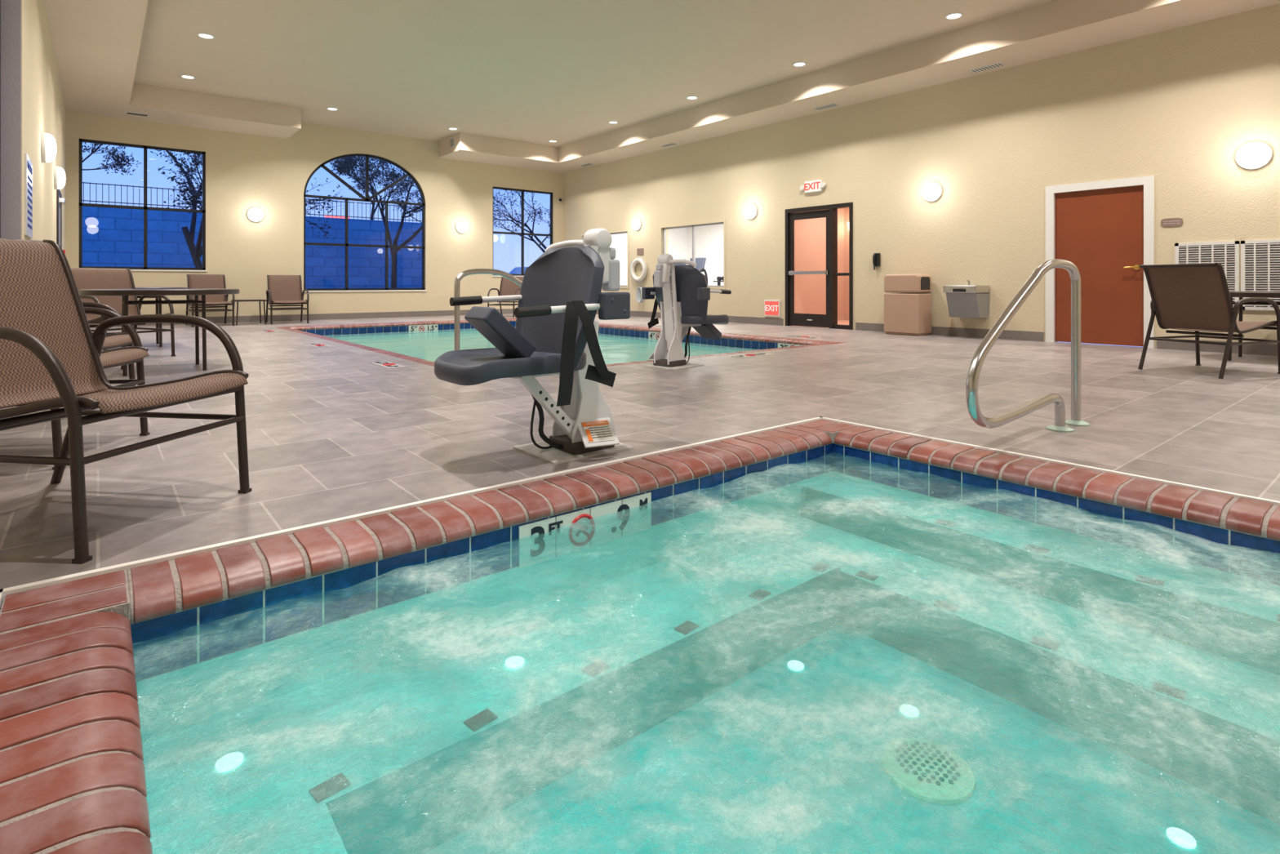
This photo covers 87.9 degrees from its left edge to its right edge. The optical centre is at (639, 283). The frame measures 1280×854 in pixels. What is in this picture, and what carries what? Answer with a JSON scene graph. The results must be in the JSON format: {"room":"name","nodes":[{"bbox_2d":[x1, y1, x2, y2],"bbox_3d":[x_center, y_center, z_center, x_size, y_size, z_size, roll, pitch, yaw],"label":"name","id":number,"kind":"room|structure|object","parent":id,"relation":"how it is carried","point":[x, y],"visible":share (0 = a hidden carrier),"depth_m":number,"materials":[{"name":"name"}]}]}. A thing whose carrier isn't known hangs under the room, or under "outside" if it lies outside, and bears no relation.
{"room":"indoor swimming pool","nodes":[
{"label":"indoor swimming pool","id":0,"kind":"room"},
{"bbox_2d":[21,0,65,249],"bbox_3d":[-4.654,-1.335,4.399,0.750,4.270,18.700,0,0,-39],"label":"wall","id":1,"kind":"structure","parent":0,"point":[42,105],"depth_m":6.59,"materials":[{"name":"paint"}]},
{"bbox_2d":[0,0,0,238],"bbox_3d":[-4.802,-1.135,4.901,0.115,3.870,0.105,0,0,-39],"label":"trim","id":2,"kind":"structure","parent":1,"relation":"attached to","point":[0,0],"depth_m":4.96,"materials":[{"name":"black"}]},
{"bbox_2d":[0,0,21,239],"bbox_3d":[-4.921,-1.135,4.881,0.545,3.870,0.015,0,0,-39],"label":"trim","id":3,"kind":"structure","parent":1,"relation":"attached to","point":[11,10],"depth_m":5.01,"materials":[{"name":"grey paint"}]},
{"bbox_2d":[24,153,32,239],"bbox_3d":[-5.020,-0.700,5.455,0.018,0.640,0.600,0,0,-39],"label":"sign","id":4,"kind":"object","parent":1,"relation":"attached to","point":[28,164],"visible":1,"depth_m":5.33,"materials":[{"name":"white plastic"}]},
{"bbox_2d":[40,132,56,162],"bbox_3d":[-6.120,-1.400,6.880,0.115,0.310,0.310,0,0,-39],"label":"wall sconce","id":5,"kind":"object","parent":1,"relation":"attached to","point":[48,144],"visible":1,"depth_m":6.79,"materials":[{"name":"white glass"}]},
{"bbox_2d":[53,165,66,189],"bbox_3d":[-7.726,-1.400,8.848,0.115,0.310,0.310,0,0,-39],"label":"wall sconce","id":6,"kind":"object","parent":1,"relation":"attached to","point":[60,178],"visible":1,"depth_m":8.76,"materials":[{"name":"white glass"}]},
{"bbox_2d":[56,189,65,248],"bbox_3d":[-8.480,-0.275,9.730,0.080,2.150,1.100,0,0,-39],"label":"door","id":7,"kind":"structure","parent":1,"relation":"in","point":[60,201],"depth_m":9.64,"materials":[{"name":"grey metal"}]},
{"bbox_2d":[65,111,563,316],"bbox_3d":[-6.366,-1.335,15.198,11.150,4.270,0.200,0,0,-39],"label":"wall","id":8,"kind":"structure","parent":0,"point":[244,171],"depth_m":14.14,"materials":[{"name":"paint"}]},
{"bbox_2d":[79,138,207,271],"bbox_3d":[-9.418,-1.425,12.643,1.970,2.390,0.140,0,0,-39],"label":"window","id":9,"kind":"structure","parent":8,"relation":"in","point":[144,207],"depth_m":12.65,"materials":[{"name":"black"}]},
{"bbox_2d":[246,207,264,222],"bbox_3d":[-7.932,-1.420,13.717,0.310,0.310,0.115,0,0,-39],"label":"wall sconce","id":10,"kind":"object","parent":8,"relation":"attached to","point":[254,214],"visible":1,"depth_m":13.68,"materials":[{"name":"white glass"}]},
{"bbox_2d":[88,308,515,326],"bbox_3d":[-6.202,0.735,15.195,10.500,0.130,0.012,0,0,-39],"label":"baseboard","id":11,"kind":"structure","parent":8,"relation":"attached to","point":[440,313],"depth_m":14.75,"materials":[{"name":"tile"}]},
{"bbox_2d":[303,153,426,292],"bbox_3d":[-6.249,-1.383,15.229,2.730,3.147,0.140,0,0,-39],"label":"window","id":12,"kind":"structure","parent":8,"relation":"in","point":[366,198],"depth_m":15.22,"materials":[{"name":"black"}]},
{"bbox_2d":[455,221,467,233],"bbox_3d":[-4.434,-1.400,16.571,0.310,0.310,0.115,0,0,-39],"label":"wall sconce","id":13,"kind":"object","parent":8,"relation":"attached to","point":[461,227],"visible":1,"depth_m":16.52,"materials":[{"name":"white glass"}]},
{"bbox_2d":[492,186,552,276],"bbox_3d":[-3.123,-1.337,17.779,1.880,2.335,0.140,0,0,-39],"label":"window","id":14,"kind":"structure","parent":8,"relation":"in","point":[522,233],"depth_m":17.80,"materials":[{"name":"black metal"}]},
{"bbox_2d":[133,0,1055,146],"bbox_3d":[-0.508,-3.520,7.781,11.450,0.100,19.100,0,0,-39],"label":"ceiling","id":15,"kind":"structure","parent":0,"point":[539,72],"depth_m":9.86,"materials":[{"name":"paint"}]},
{"bbox_2d":[180,75,195,79],"bbox_3d":[-7.596,-3.464,11.161,0.210,0.012,0.210,0,0,-39],"label":"recessed light","id":16,"kind":"object","parent":15,"relation":"in","point":[188,77],"visible":1,"depth_m":11.15,"materials":[{"name":"white"}]},
{"bbox_2d":[196,32,214,39],"bbox_3d":[-6.085,-3.464,9.309,0.210,0.012,0.210,0,0,-39],"label":"recessed light","id":17,"kind":"object","parent":15,"relation":"in","point":[203,35],"visible":1,"depth_m":9.29,"materials":[{"name":"white"}]},
{"bbox_2d":[326,106,337,110],"bbox_3d":[-6.116,-3.464,13.207,0.210,0.012,0.210,0,0,-39],"label":"recessed light","id":18,"kind":"object","parent":15,"relation":"in","point":[329,108],"visible":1,"depth_m":13.19,"materials":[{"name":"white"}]},
{"bbox_2d":[686,95,697,99],"bbox_3d":[0.974,-3.464,12.410,0.210,0.012,0.210,0,0,-39],"label":"recessed light","id":19,"kind":"object","parent":15,"relation":"in","point":[692,97],"visible":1,"depth_m":12.39,"materials":[{"name":"white"}]},
{"bbox_2d":[792,62,806,66],"bbox_3d":[2.523,-3.464,10.512,0.210,0.012,0.210,0,0,-39],"label":"recessed light","id":20,"kind":"object","parent":15,"relation":"in","point":[797,64],"visible":1,"depth_m":10.49,"materials":[{"name":"white glass"}]},
{"bbox_2d":[945,12,963,19],"bbox_3d":[4.072,-3.464,8.613,0.210,0.012,0.210,0,0,-39],"label":"recessed light","id":21,"kind":"object","parent":15,"relation":"in","point":[956,15],"visible":1,"depth_m":8.60,"materials":[{"name":"white glass"}]},
{"bbox_2d":[0,313,1279,589],"bbox_3d":[-0.547,0.840,7.749,11.350,0.080,18.900,0,0,-39],"label":"floor","id":22,"kind":"structure","parent":0,"point":[332,433],"depth_m":3.75,"materials":[{"name":"tile"}]},
{"bbox_2d":[15,306,149,470],"bbox_3d":[-2.971,0.316,3.113,0.916,0.978,0.706,0,0,-9],"label":"sling chair","id":23,"kind":"object","parent":22,"relation":"on","point":[122,356],"visible":0.29,"depth_m":3.43,"materials":[{"name":"brown metal"}]},
{"bbox_2d":[81,302,135,416],"bbox_3d":[-3.719,0.316,4.035,0.916,0.978,0.706,0,0,-14],"label":"sling chair","id":24,"kind":"object","parent":22,"relation":"on","point":[117,340],"visible":0.22,"depth_m":4.38,"materials":[{"name":"brown fabric"}]},
{"bbox_2d":[70,267,175,355],"bbox_3d":[-5.639,0.316,7.184,0.916,0.978,0.706,0,0,26],"label":"sling chair","id":25,"kind":"object","parent":22,"relation":"on","point":[84,277],"visible":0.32,"depth_m":7.32,"materials":[{"name":"brown fabric"}]},
{"bbox_2d":[0,238,251,564],"bbox_3d":[-1.974,0.316,2.286,0.916,0.978,0.706,0,0,8],"label":"sling chair","id":26,"kind":"object","parent":22,"relation":"on","point":[50,353],"visible":1,"depth_m":2.41,"materials":[{"name":"brown metal"}]},
{"bbox_2d":[79,288,239,376],"bbox_3d":[-4.409,0.428,6.147,1.200,0.745,1.200,0,0,-39],"label":"round table","id":27,"kind":"object","parent":22,"relation":"on","point":[125,293],"visible":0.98,"depth_m":5.91,"materials":[{"name":"brown metal"}]},
{"bbox_2d":[135,287,188,346],"bbox_3d":[-6.421,0.428,8.377,1.200,0.745,1.200,0,0,-39],"label":"round table","id":28,"kind":"object","parent":22,"relation":"on","point":[158,307],"visible":0.25,"depth_m":8.33,"materials":[{"name":"brown metal"}]},
{"bbox_2d":[185,274,235,327],"bbox_3d":[-8.189,0.316,12.639,0.706,0.978,0.916,0,0,-41],"label":"sling chair","id":29,"kind":"object","parent":22,"relation":"on","point":[194,281],"visible":0.65,"depth_m":12.82,"materials":[{"name":"brown fabric"}]},
{"bbox_2d":[231,299,266,325],"bbox_3d":[-7.621,0.560,12.948,0.520,0.481,0.520,0,0,-39],"label":"side table","id":30,"kind":"object","parent":22,"relation":"on","point":[236,300],"visible":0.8,"depth_m":12.84,"materials":[{"name":"brown metal"}]},
{"bbox_2d":[266,275,309,324],"bbox_3d":[-7.138,0.316,13.431,0.706,0.978,0.916,0,0,-35],"label":"sling chair","id":31,"kind":"object","parent":22,"relation":"on","point":[282,289],"visible":0.99,"depth_m":13.60,"materials":[{"name":"brown fabric"}]},
{"bbox_2d":[308,343,331,347],"bbox_3d":[-4.111,0.793,8.519,0.150,0.014,0.516,0,0,-39],"label":"depth marker","id":32,"kind":"object","parent":22,"relation":"on","point":[318,345],"visible":1,"depth_m":8.44,"materials":[{"name":"white tile"}]},
{"bbox_2d":[371,361,404,368],"bbox_3d":[-2.468,0.793,6.505,0.150,0.014,0.516,0,0,-39],"label":"depth marker","id":33,"kind":"object","parent":22,"relation":"on","point":[387,364],"visible":1,"depth_m":6.43,"materials":[{"name":"white tile"}]},
{"bbox_2d":[453,268,522,350],"bbox_3d":[-1.126,0.335,6.244,1.380,0.932,0.130,0,0,-39],"label":"handrail","id":34,"kind":"object","parent":22,"relation":"on","point":[476,271],"visible":0.32,"depth_m":5.85,"materials":[{"name":"silver metal"}]},
{"bbox_2d":[487,276,523,317],"bbox_3d":[-3.203,0.316,16.062,0.706,0.978,0.916,0,0,11],"label":"sling chair","id":35,"kind":"object","parent":22,"relation":"on","point":[508,287],"visible":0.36,"depth_m":16.33,"materials":[{"name":"brown fabric"}]},
{"bbox_2d":[434,227,634,464],"bbox_3d":[-0.467,0.262,3.107,0.905,1.076,0.755,0,0,-39],"label":"lift","id":36,"kind":"object","parent":22,"relation":"on","point":[556,331],"visible":1,"depth_m":3.06,"materials":[{"name":"grey plastic"}]},
{"bbox_2d":[332,330,739,364],"bbox_3d":[-1.952,1.480,10.539,4.990,1.240,8.190,0,0,-39],"label":"swimming pool","id":37,"kind":"object","parent":22,"relation":"in","point":[426,346],"visible":0.07,"depth_m":13.23,"materials":[{"name":"liquid"}]},
{"bbox_2d":[298,321,777,351],"bbox_3d":[-1.952,0.946,10.539,4.890,0.168,8.090,0,0,-39],"label":"trim","id":38,"kind":"structure","parent":37,"relation":"attached to","point":[726,344],"depth_m":12.47,"materials":[{"name":"blue tile"}]},
{"bbox_2d":[408,324,438,333],"bbox_3d":[-4.463,0.935,13.696,0.616,0.150,0.014,0,0,-39],"label":"depth marker","id":39,"kind":"object","parent":38,"relation":"attached to","point":[415,328],"visible":1,"depth_m":13.69,"materials":[{"name":"white tile"}]},
{"bbox_2d":[648,331,660,341],"bbox_3d":[0.344,0.935,11.573,0.014,0.150,0.616,0,0,-39],"label":"depth marker","id":40,"kind":"object","parent":38,"relation":"attached to","point":[651,335],"visible":0.49,"depth_m":11.70,"materials":[{"name":"white tile"}]},
{"bbox_2d":[777,342,799,347],"bbox_3d":[2.177,0.935,9.326,0.014,0.150,0.616,0,0,-39],"label":"depth marker","id":41,"kind":"object","parent":38,"relation":"attached to","point":[780,344],"visible":0.2,"depth_m":9.46,"materials":[{"name":"white tile"}]},
{"bbox_2d":[275,317,842,366],"bbox_3d":[-1.952,0.833,10.539,5.300,0.070,8.500,0,0,-39],"label":"trim","id":42,"kind":"structure","parent":22,"relation":"on","point":[803,343],"depth_m":10.07,"materials":[{"name":"red brick"}]},
{"bbox_2d":[641,253,731,369],"bbox_3d":[0.456,0.262,6.557,0.755,1.076,0.905,0,0,43],"label":"lift","id":43,"kind":"object","parent":22,"relation":"on","point":[682,292],"visible":1,"depth_m":6.36,"materials":[{"name":"grey plastic"}]},
{"bbox_2d":[731,352,772,357],"bbox_3d":[1.242,0.793,7.337,0.516,0.014,0.150,0,0,-39],"label":"depth marker","id":44,"kind":"object","parent":22,"relation":"on","point":[762,353],"visible":1,"depth_m":7.29,"materials":[{"name":"white tile"}]},
{"bbox_2d":[786,335,820,338],"bbox_3d":[2.420,0.793,9.847,0.150,0.014,0.516,0,0,-39],"label":"depth marker","id":45,"kind":"object","parent":22,"relation":"on","point":[786,335],"visible":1,"depth_m":9.77,"materials":[{"name":"white tile"}]},
{"bbox_2d":[884,274,931,335],"bbox_3d":[4.182,0.330,10.377,0.410,0.940,0.586,0,0,-39],"label":"trash bin","id":46,"kind":"object","parent":22,"relation":"on","point":[909,313],"visible":1,"depth_m":10.21,"materials":[{"name":"beige plastic"}]},
{"bbox_2d":[965,258,1089,432],"bbox_3d":[1.996,0.335,3.383,1.380,0.932,0.130,0,0,-39],"label":"handrail","id":47,"kind":"object","parent":22,"relation":"on","point":[983,349],"visible":1,"depth_m":3.40,"materials":[{"name":"silver metal"}]},
{"bbox_2d":[1137,262,1279,378],"bbox_3d":[5.149,0.316,6.014,0.916,0.978,0.706,0,0,-21],"label":"sling chair","id":48,"kind":"object","parent":22,"relation":"on","point":[1196,297],"visible":1,"depth_m":5.89,"materials":[{"name":"brown fabric"}]},
{"bbox_2d":[1227,291,1279,360],"bbox_3d":[6.486,0.445,6.840,1.100,0.710,1.100,0,0,-39],"label":"round table","id":49,"kind":"object","parent":22,"relation":"on","point":[1241,295],"visible":0.44,"depth_m":6.70,"materials":[{"name":"brown metal"}]},
{"bbox_2d":[44,0,1279,173],"bbox_3d":[-0.508,-3.269,7.781,11.050,0.399,18.700,0,0,-39],"label":"ceiling","id":50,"kind":"structure","parent":0,"point":[96,43],"depth_m":10.14,"materials":[{"name":"paint"}]},
{"bbox_2d":[124,111,149,116],"bbox_3d":[-9.120,-3.064,12.048,0.340,0.011,0.160,0,0,-39],"label":"ceiling vent","id":51,"kind":"object","parent":50,"relation":"in","point":[126,113],"visible":1,"depth_m":12.03,"materials":[{"name":"white metal"}]},
{"bbox_2d":[449,137,454,147],"bbox_3d":[-4.412,-3.300,15.598,0.016,0.200,0.250,0,0,-39],"label":"ceiling vent","id":52,"kind":"object","parent":50,"relation":"in","point":[451,140],"visible":1,"depth_m":15.57,"materials":[{"name":"white metal"}]},
{"bbox_2d":[659,142,678,146],"bbox_3d":[0.640,-3.064,14.718,0.180,0.011,0.420,0,0,-39],"label":"ceiling vent","id":53,"kind":"object","parent":50,"relation":"in","point":[669,144],"visible":1,"depth_m":14.71,"materials":[{"name":"white metal"}]},
{"bbox_2d":[813,102,839,110],"bbox_3d":[3.231,-3.064,11.542,0.180,0.011,0.420,0,0,-39],"label":"ceiling vent","id":54,"kind":"object","parent":50,"relation":"in","point":[833,104],"visible":1,"depth_m":11.51,"materials":[{"name":"white metal"}]},
{"bbox_2d":[968,62,1004,72],"bbox_3d":[4.938,-3.064,9.450,0.180,0.011,0.420,0,0,-39],"label":"ceiling vent","id":55,"kind":"object","parent":50,"relation":"in","point":[997,64],"visible":1,"depth_m":9.43,"materials":[{"name":"white metal"}]},
{"bbox_2d":[609,224,723,285],"bbox_3d":[2.077,-0.600,17.504,4.850,2.800,7.500,0,0,-39],"label":"wall","id":56,"kind":"structure","parent":0,"point":[708,238],"depth_m":21.02,"materials":[{"name":"white paint"}]},
{"bbox_2d":[688,257,707,285],"bbox_3d":[1.127,0.037,18.471,1.500,1.525,0.720,0,0,-39],"label":"treadmill","id":57,"kind":"object","parent":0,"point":[700,262],"visible":0.34,"depth_m":18.68,"materials":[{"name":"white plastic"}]},
{"bbox_2d":[136,471,1279,853],"bbox_3d":[0.850,1.140,1.426,3.124,0.560,3.209,0,0,-39],"label":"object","id":58,"kind":"object","parent":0,"point":[1028,708],"visible":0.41,"depth_m":1.99,"materials":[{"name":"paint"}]},
{"bbox_2d":[215,751,243,771],"bbox_3d":[-1.007,1.172,1.630,0.060,0.010,0.060,0,0,-39],"label":"light","id":59,"kind":"object","parent":58,"relation":"on","point":[232,762],"visible":0.83,"depth_m":1.62,"materials":[{"name":"white"}]},
{"bbox_2d":[504,655,524,668],"bbox_3d":[-0.388,1.172,2.058,0.060,0.010,0.060,0,0,-39],"label":"light","id":60,"kind":"object","parent":58,"relation":"on","point":[509,663],"visible":0.91,"depth_m":2.05,"materials":[{"name":"white glass"}]},
{"bbox_2d":[0,419,1279,853],"bbox_3d":[0.850,0.833,1.426,3.494,0.070,3.579,0,0,-39],"label":"pool coping","id":61,"kind":"structure","parent":58,"relation":"attached to","point":[73,774],"depth_m":1.78,"materials":[{"name":"red brick"}]},
{"bbox_2d":[0,416,1279,609],"bbox_3d":[0.850,0.822,1.426,3.550,0.056,3.635,0,0,-39],"label":"trim","id":62,"kind":"structure","parent":61,"relation":"attached to","point":[126,566],"depth_m":2.46,"materials":[{"name":"white"}]},
{"bbox_2d":[130,443,1279,682],"bbox_3d":[0.850,0.939,1.426,3.024,0.153,3.109,0,0,-39],"label":"tiles","id":63,"kind":"structure","parent":58,"relation":"attached to","point":[276,613],"depth_m":2.28,"materials":[{"name":"blue tile"}]},
{"bbox_2d":[518,492,651,568],"bbox_3d":[-0.192,0.945,2.568,0.616,0.150,0.014,0,0,-39],"label":"depth marker","id":64,"kind":"object","parent":63,"relation":"attached to","point":[539,541],"visible":0.98,"depth_m":2.55,"materials":[{"name":"white tile"}]},
{"bbox_2d":[133,463,1279,853],"bbox_3d":[0.853,0.908,1.422,3.016,0.028,3.092,0,0,-39],"label":"water","id":65,"kind":"object","parent":58,"relation":"in","point":[786,812],"visible":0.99,"depth_m":1.57,"materials":[{"name":"teal liquid"}]},
{"bbox_2d":[309,519,1279,803],"bbox_3d":[0.747,1.118,1.655,2.491,0.166,1.961,0,0,-39],"label":"trim","id":66,"kind":"structure","parent":58,"relation":"attached to","point":[339,782],"depth_m":1.92,"materials":[{"name":"black tile"}]},
{"bbox_2d":[787,659,804,671],"bbox_3d":[0.576,1.412,2.458,0.060,0.010,0.060,0,0,-39],"label":"light","id":67,"kind":"object","parent":58,"relation":"on","point":[797,665],"visible":1,"depth_m":2.45,"materials":[{"name":"white"}]},
{"bbox_2d":[881,737,974,804],"bbox_3d":[0.836,1.405,1.934,0.250,0.027,0.250,0,0,-39],"label":"drain","id":68,"kind":"object","parent":58,"relation":"on","point":[932,775],"visible":0.93,"depth_m":1.90,"materials":[{"name":"green"}]},
{"bbox_2d":[1166,826,1196,848],"bbox_3d":[1.380,1.412,1.694,0.060,0.010,0.060,0,0,-39],"label":"light","id":69,"kind":"object","parent":58,"relation":"on","point":[1180,837],"visible":1,"depth_m":1.69,"materials":[{"name":"white"}]},
{"bbox_2d":[794,207,848,319],"bbox_3d":[4.624,-0.600,12.484,2.450,2.800,3.500,0,0,-39],"label":"wall","id":70,"kind":"structure","parent":0,"point":[810,234],"depth_m":13.87,"materials":[{"name":"paint"}]},
{"bbox_2d":[800,320,848,328],"bbox_3d":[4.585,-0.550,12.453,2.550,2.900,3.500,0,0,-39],"label":"floor","id":71,"kind":"structure","parent":0,"point":[839,322],"depth_m":13.41,"materials":[{"name":"tile"}]},
{"bbox_2d":[563,3,1279,348],"bbox_3d":[3.850,-1.335,11.337,0.200,4.270,18.700,0,0,-39],"label":"wall","id":72,"kind":"structure","parent":0,"point":[1176,106],"depth_m":9.70,"materials":[{"name":"paint"}]},
{"bbox_2d":[581,229,628,288],"bbox_3d":[-0.881,-0.595,17.053,0.125,1.440,2.050,0,0,-39],"label":"window","id":73,"kind":"structure","parent":72,"relation":"in","point":[625,231],"depth_m":16.25,"materials":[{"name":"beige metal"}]},
{"bbox_2d":[631,217,641,230],"bbox_3d":[-0.096,-1.420,15.925,0.115,0.310,0.310,0,0,-39],"label":"wall sconce","id":74,"kind":"object","parent":72,"relation":"attached to","point":[637,222],"visible":1,"depth_m":15.86,"materials":[{"name":"white glass"}]},
{"bbox_2d":[630,257,647,282],"bbox_3d":[-0.032,-0.320,15.848,0.110,0.612,0.596,0,0,-39],"label":"life ring","id":75,"kind":"object","parent":72,"relation":"attached to","point":[639,260],"visible":1,"depth_m":15.79,"materials":[{"name":"white plastic"}]},
{"bbox_2d":[635,284,644,302],"bbox_3d":[0.015,0.254,15.777,0.130,0.414,0.252,0,0,-39],"label":"rope coil","id":76,"kind":"object","parent":72,"relation":"hanging from","point":[638,297],"visible":0.85,"depth_m":15.79,"materials":[{"name":"white fabric"}]},
{"bbox_2d":[636,248,643,255],"bbox_3d":[0.008,-0.750,15.881,0.010,0.160,0.240,0,0,-39],"label":"wall plaque","id":77,"kind":"object","parent":72,"relation":"attached to","point":[639,251],"visible":1,"depth_m":15.87,"materials":[{"name":"brown"}]},
{"bbox_2d":[659,219,725,288],"bbox_3d":[1.158,-0.595,14.554,0.125,1.440,2.060,0,0,-39],"label":"window","id":78,"kind":"structure","parent":72,"relation":"in","point":[723,221],"depth_m":14.54,"materials":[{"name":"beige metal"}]},
{"bbox_2d":[743,204,757,219],"bbox_3d":[2.173,-1.420,13.143,0.115,0.310,0.310,0,0,-39],"label":"wall sconce","id":79,"kind":"object","parent":72,"relation":"attached to","point":[750,211],"visible":1,"depth_m":13.08,"materials":[{"name":"white glass"}]},
{"bbox_2d":[764,299,780,316],"bbox_3d":[2.538,0.480,12.757,0.038,0.320,0.380,0,0,-39],"label":"exit sign","id":80,"kind":"object","parent":72,"relation":"attached to","point":[771,307],"visible":1,"depth_m":12.73,"materials":[{"name":"red plastic"}]},
{"bbox_2d":[800,179,826,192],"bbox_3d":[3.126,-1.750,12.011,0.070,0.200,0.540,0,0,-39],"label":"exit sign","id":81,"kind":"object","parent":72,"relation":"attached to","point":[814,185],"visible":1,"depth_m":11.97,"materials":[{"name":"white plastic"}]},
{"bbox_2d":[785,202,853,329],"bbox_3d":[3.231,-0.295,11.993,0.170,2.190,1.440,0,0,-39],"label":"door","id":82,"kind":"structure","parent":72,"relation":"in","point":[829,320],"depth_m":11.85,"materials":[{"name":"brown metal"}]},
{"bbox_2d":[872,253,879,270],"bbox_3d":[3.915,-0.360,11.015,0.106,0.280,0.100,0,0,-39],"label":"wall phone","id":83,"kind":"object","parent":72,"relation":"attached to","point":[876,256],"visible":1,"depth_m":11.00,"materials":[{"name":"black plastic"}]},
{"bbox_2d":[921,181,942,201],"bbox_3d":[4.506,-1.420,10.284,0.115,0.310,0.310,0,0,-39],"label":"wall sconce","id":84,"kind":"object","parent":72,"relation":"attached to","point":[931,191],"visible":1,"depth_m":10.23,"materials":[{"name":"white glass"}]},
{"bbox_2d":[595,310,1277,355],"bbox_3d":[3.768,0.735,11.270,0.012,0.130,18.700,0,0,-39],"label":"baseboard","id":85,"kind":"structure","parent":72,"relation":"attached to","point":[1271,349],"depth_m":9.44,"materials":[{"name":"tile"}]},
{"bbox_2d":[943,280,990,318],"bbox_3d":[4.765,0.226,9.695,0.458,0.548,0.480,0,0,-39],"label":"fountain","id":86,"kind":"object","parent":72,"relation":"attached to","point":[968,300],"visible":1,"depth_m":9.57,"materials":[{"name":"grey metal"}]},
{"bbox_2d":[943,284,990,293],"bbox_3d":[4.768,0.085,9.698,0.450,0.110,0.480,0,0,-39],"label":"fountain basin","id":87,"kind":"object","parent":86,"relation":"in","point":[947,288],"depth_m":9.54,"materials":[{"name":"silver metal"}]},
{"bbox_2d":[1045,175,1154,348],"bbox_3d":[5.963,-0.260,8.647,0.166,2.120,1.200,0,0,-39],"label":"door","id":88,"kind":"structure","parent":72,"relation":"in","point":[1105,228],"depth_m":8.60,"materials":[{"name":"brown wood"}]},
{"bbox_2d":[1160,217,1182,226],"bbox_3d":[6.420,-0.735,8.019,0.012,0.100,0.212,0,0,-39],"label":"plaque","id":89,"kind":"object","parent":72,"relation":"attached to","point":[1170,222],"visible":1,"depth_m":8.02,"materials":[{"name":"brown"}]},
{"bbox_2d":[1174,240,1239,307],"bbox_3d":[6.621,-0.090,7.767,0.020,0.780,0.579,0,0,-39],"label":"air vent","id":90,"kind":"object","parent":72,"relation":"in","point":[1224,253],"visible":0.48,"depth_m":7.69,"materials":[{"name":"white"}]},
{"bbox_2d":[1235,141,1272,169],"bbox_3d":[6.845,-1.430,7.417,0.115,0.310,0.310,0,0,-39],"label":"wall sconce","id":91,"kind":"object","parent":72,"relation":"attached to","point":[1254,155],"visible":1,"depth_m":7.38,"materials":[{"name":"white glass"}]},
{"bbox_2d":[1240,239,1279,310],"bbox_3d":[6.997,-0.090,7.306,0.020,0.780,0.579,0,0,-39],"label":"air vent","id":92,"kind":"object","parent":72,"relation":"in","point":[1260,259],"visible":0.81,"depth_m":7.41,"materials":[{"name":"white metal"}]},
{"label":"outside","id":93,"kind":"structure","parent":0,"visible":0},
{"bbox_2d":[324,215,349,218],"bbox_3d":[-15.874,-3.400,34.801,1.200,0.200,0.100,0,0,-39],"label":"store sign","id":94,"kind":"object","parent":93,"point":[329,216],"visible":0.21,"depth_m":34.67,"materials":[{"name":"red"}]},
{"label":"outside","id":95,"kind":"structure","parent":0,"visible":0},
{"bbox_3d":[-16.242,0.950,35.727,60.000,0.100,44.100,0,0,-39],"label":"ground","id":96,"kind":"structure","parent":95,"visible":0},
{"bbox_2d":[150,149,344,267],"bbox_3d":[-11.682,-2.226,17.659,6.650,6.330,4.556,0,0,24],"label":"bare tree","id":97,"kind":"object","parent":96,"relation":"on","point":[196,252],"visible":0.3,"depth_m":17.42,"materials":[{"name":"black plant"}]},
{"bbox_2d":[82,206,422,288],"bbox_3d":[-14.657,-0.750,21.920,21.000,3.300,0.500,0,0,-39],"label":"wall","id":98,"kind":"structure","parent":96,"relation":"on","point":[111,237],"depth_m":23.89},
{"bbox_2d":[82,182,422,222],"bbox_3d":[-14.626,-2.735,21.881,21.000,0.660,0.024,0,0,-39],"label":"metal fence","id":99,"kind":"object","parent":98,"relation":"on","point":[90,183],"visible":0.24,"depth_m":21.61,"materials":[{"name":"black"}]},
{"bbox_2d":[329,156,496,288],"bbox_3d":[-7.634,-1.928,21.415,5.425,5.668,4.536,0,0,-39],"label":"bare tree","id":100,"kind":"object","parent":96,"relation":"on","point":[393,251],"visible":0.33,"depth_m":20.63,"materials":[{"name":"black plant"}]},
{"bbox_2d":[508,266,527,274],"bbox_3d":[-3.007,0.175,21.561,4.288,1.450,1.745,0,0,-45],"label":"parked car","id":101,"kind":"object","parent":96,"relation":"on","point":[517,270],"visible":0.02,"depth_m":21.28,"materials":[{"name":"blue metal"}]},
{"bbox_2d":[493,190,550,252],"bbox_3d":[-3.779,-1.696,25.333,5.071,5.216,3.898,0,0,-7],"label":"bare tree","id":102,"kind":"object","parent":96,"relation":"on","point":[540,211],"visible":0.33,"depth_m":25.14,"materials":[{"name":"black plant"}]},
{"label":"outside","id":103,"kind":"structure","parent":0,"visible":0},
{"bbox_3d":[-25.404,-2.100,35.092,21.000,0.200,33.500,0,0,-39],"label":"ground","id":104,"kind":"structure","parent":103,"visible":0},
{"bbox_2d":[82,142,141,175],"bbox_3d":[-18.655,-4.375,22.059,3.103,4.375,4.664,0,0,16],"label":"bare tree","id":105,"kind":"object","parent":104,"relation":"on","point":[119,162],"visible":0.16,"depth_m":22.69,"materials":[{"name":"black plant"}]},
{"bbox_2d":[329,156,417,220],"bbox_3d":[-12.571,-4.513,31.057,3.998,4.632,3.143,0,0,-42],"label":"bare tree","id":106,"kind":"object","parent":104,"relation":"on","point":[374,160],"visible":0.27,"depth_m":30.93,"materials":[{"name":"black plant"}]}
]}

